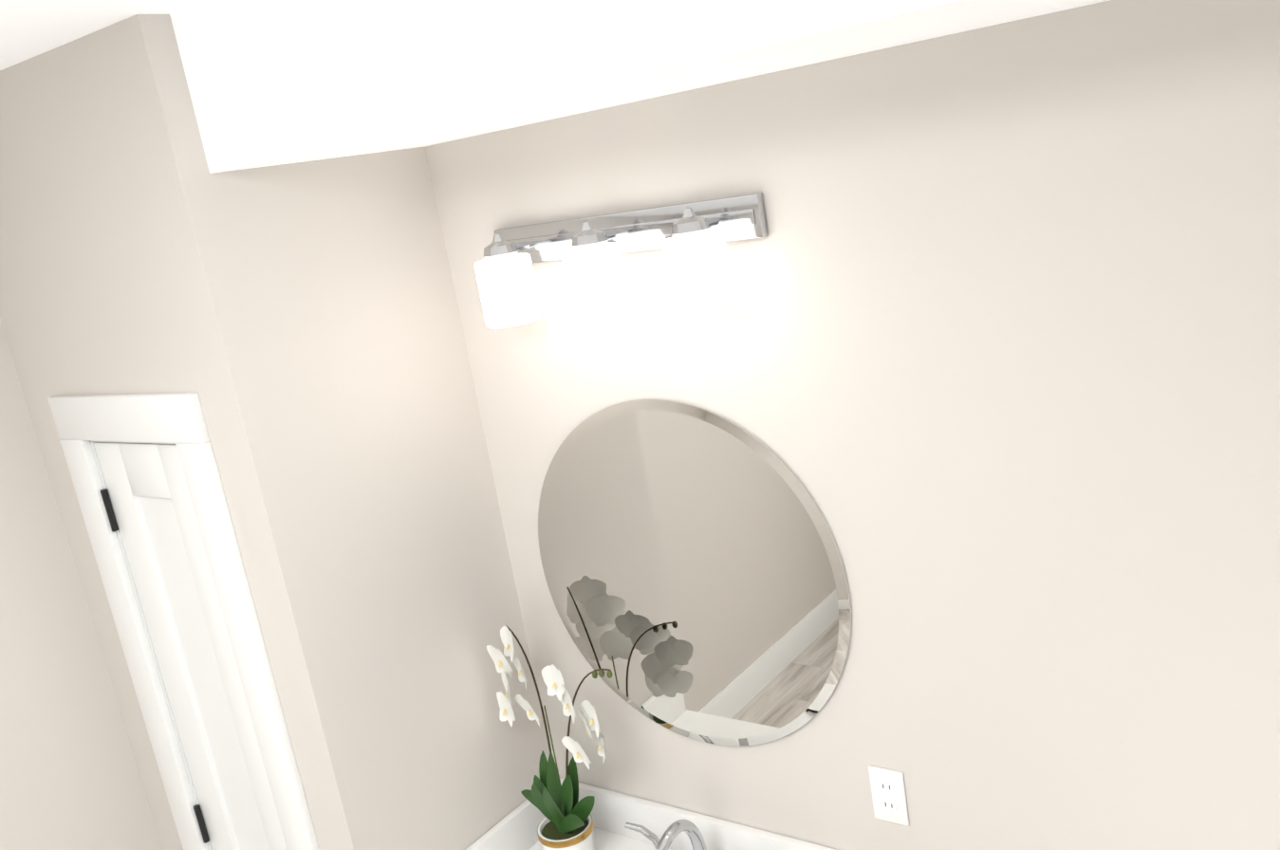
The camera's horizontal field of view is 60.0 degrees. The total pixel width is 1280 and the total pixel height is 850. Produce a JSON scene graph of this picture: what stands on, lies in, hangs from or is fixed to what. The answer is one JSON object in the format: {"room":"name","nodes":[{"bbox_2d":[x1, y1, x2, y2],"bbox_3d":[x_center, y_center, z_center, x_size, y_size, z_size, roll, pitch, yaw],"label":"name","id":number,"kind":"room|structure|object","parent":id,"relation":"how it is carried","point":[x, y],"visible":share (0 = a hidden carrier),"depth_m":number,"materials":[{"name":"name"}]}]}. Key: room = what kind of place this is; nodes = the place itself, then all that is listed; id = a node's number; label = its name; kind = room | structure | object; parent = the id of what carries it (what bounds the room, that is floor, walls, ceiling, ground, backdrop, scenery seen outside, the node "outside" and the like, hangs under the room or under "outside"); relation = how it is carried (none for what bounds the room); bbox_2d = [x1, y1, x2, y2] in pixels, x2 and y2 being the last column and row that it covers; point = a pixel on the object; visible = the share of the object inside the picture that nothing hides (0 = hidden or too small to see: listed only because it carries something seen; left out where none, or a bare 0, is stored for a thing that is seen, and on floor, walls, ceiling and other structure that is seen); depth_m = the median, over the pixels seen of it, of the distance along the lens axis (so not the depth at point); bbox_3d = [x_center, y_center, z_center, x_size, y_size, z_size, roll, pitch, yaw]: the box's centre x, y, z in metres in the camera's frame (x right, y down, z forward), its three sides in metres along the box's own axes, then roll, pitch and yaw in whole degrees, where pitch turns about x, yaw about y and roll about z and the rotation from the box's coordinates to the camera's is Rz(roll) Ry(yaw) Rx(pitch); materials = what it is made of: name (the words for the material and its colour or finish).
{"room":"bathroom","nodes":[
{"label":"bathroom","id":0,"kind":"room"},
{"bbox_2d":[0,316,162,849],"bbox_3d":[-2.095,0.994,1.645,0.100,2.860,2.720,0,17,37],"label":"wall","id":1,"kind":"structure","parent":0,"point":[70,778],"depth_m":2.54,"materials":[{"name":"white paint"}]},
{"bbox_2d":[0,0,203,70],"bbox_3d":[-0.663,-0.427,0.478,3.775,0.075,3.400,0,17,37],"label":"ceiling","id":2,"kind":"structure","parent":0,"point":[29,28],"depth_m":1.82,"materials":[{"name":"white paint"}]},
{"bbox_2d":[0,14,398,849],"bbox_3d":[-0.951,0.596,2.476,0.920,2.860,0.100,0,17,37],"label":"wall","id":3,"kind":"structure","parent":0,"point":[185,227],"depth_m":2.11,"materials":[{"name":"white paint"}]},
{"bbox_2d":[47,392,319,849],"bbox_3d":[-0.847,0.948,2.516,0.556,2.132,0.118,0,17,37],"label":"door frame","id":4,"kind":"structure","parent":3,"relation":"attached to","point":[83,423],"depth_m":2.27,"materials":[{"name":"white paint"}]},
{"bbox_2d":[93,442,287,849],"bbox_3d":[-0.873,1.008,2.489,0.358,2.014,0.098,0,17,37],"label":"door","id":5,"kind":"structure","parent":3,"relation":"in","point":[152,505],"depth_m":2.38,"materials":[{"name":"white paint"}]},
{"bbox_2d":[229,147,549,849],"bbox_3d":[-0.456,0.516,2.451,0.100,2.860,0.480,0,17,37],"label":"wall","id":6,"kind":"structure","parent":0,"point":[350,261],"depth_m":2.31,"materials":[{"name":"white paint"}]},
{"bbox_2d":[169,0,1109,173],"bbox_3d":[0.113,-0.680,1.583,1.940,0.335,0.570,0,17,37],"label":"ceiling soffit","id":7,"kind":"structure","parent":0,"point":[271,83],"depth_m":1.59,"materials":[{"name":"white paint"}]},
{"bbox_2d":[424,0,1279,849],"bbox_3d":[0.506,0.440,2.073,2.090,2.860,0.100,0,17,37],"label":"wall","id":8,"kind":"structure","parent":0,"point":[980,357],"depth_m":1.82,"materials":[{"name":"white paint"}]},
{"bbox_2d":[474,192,767,328],"bbox_3d":[-0.070,-0.296,2.066,0.630,0.180,0.159,0,17,37],"label":"sconce","id":9,"kind":"object","parent":8,"relation":"attached to","point":[690,239],"visible":1,"depth_m":2.01,"materials":[{"name":"silver metal"}]},
{"bbox_2d":[537,398,851,746],"bbox_3d":[0.081,0.314,2.273,0.760,0.760,0.010,0,17,37],"label":"mirror","id":10,"kind":"object","parent":8,"relation":"attached to","point":[695,571],"visible":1,"depth_m":2.24,"materials":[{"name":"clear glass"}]},
{"bbox_2d":[868,765,908,826],"bbox_3d":[0.476,0.711,2.125,0.070,0.114,0.008,0,17,37],"label":"electrical outlet","id":11,"kind":"object","parent":8,"relation":"attached to","point":[888,795],"visible":1,"depth_m":2.12,"materials":[{"name":"white plastic"}]},
{"bbox_3d":[-0.189,2.304,1.133,3.775,0.050,3.400,0,17,37],"label":"floor","id":12,"kind":"structure","parent":0,"visible":0},
{"bbox_2d":[465,777,836,849],"bbox_3d":[0.103,1.420,2.307,0.974,1.008,0.562,0,17,37],"label":"bathroom vanity","id":13,"kind":"object","parent":12,"relation":"on","point":[612,813],"visible":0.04,"depth_m":2.53,"materials":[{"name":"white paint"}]},
{"bbox_2d":[486,625,612,849],"bbox_3d":[-0.167,0.715,2.424,0.336,0.583,0.127,0,17,37],"label":"orchid","id":14,"kind":"object","parent":13,"relation":"on","point":[565,823],"visible":1,"depth_m":2.45,"materials":[{"name":"white plant"}]},
{"bbox_2d":[624,818,706,849],"bbox_3d":[0.095,0.903,2.298,0.358,0.193,0.155,0,17,37],"label":"faucet","id":15,"kind":"object","parent":13,"relation":"on","point":[676,828],"visible":1,"depth_m":2.30,"materials":[{"name":"silver metal"}]}
]}

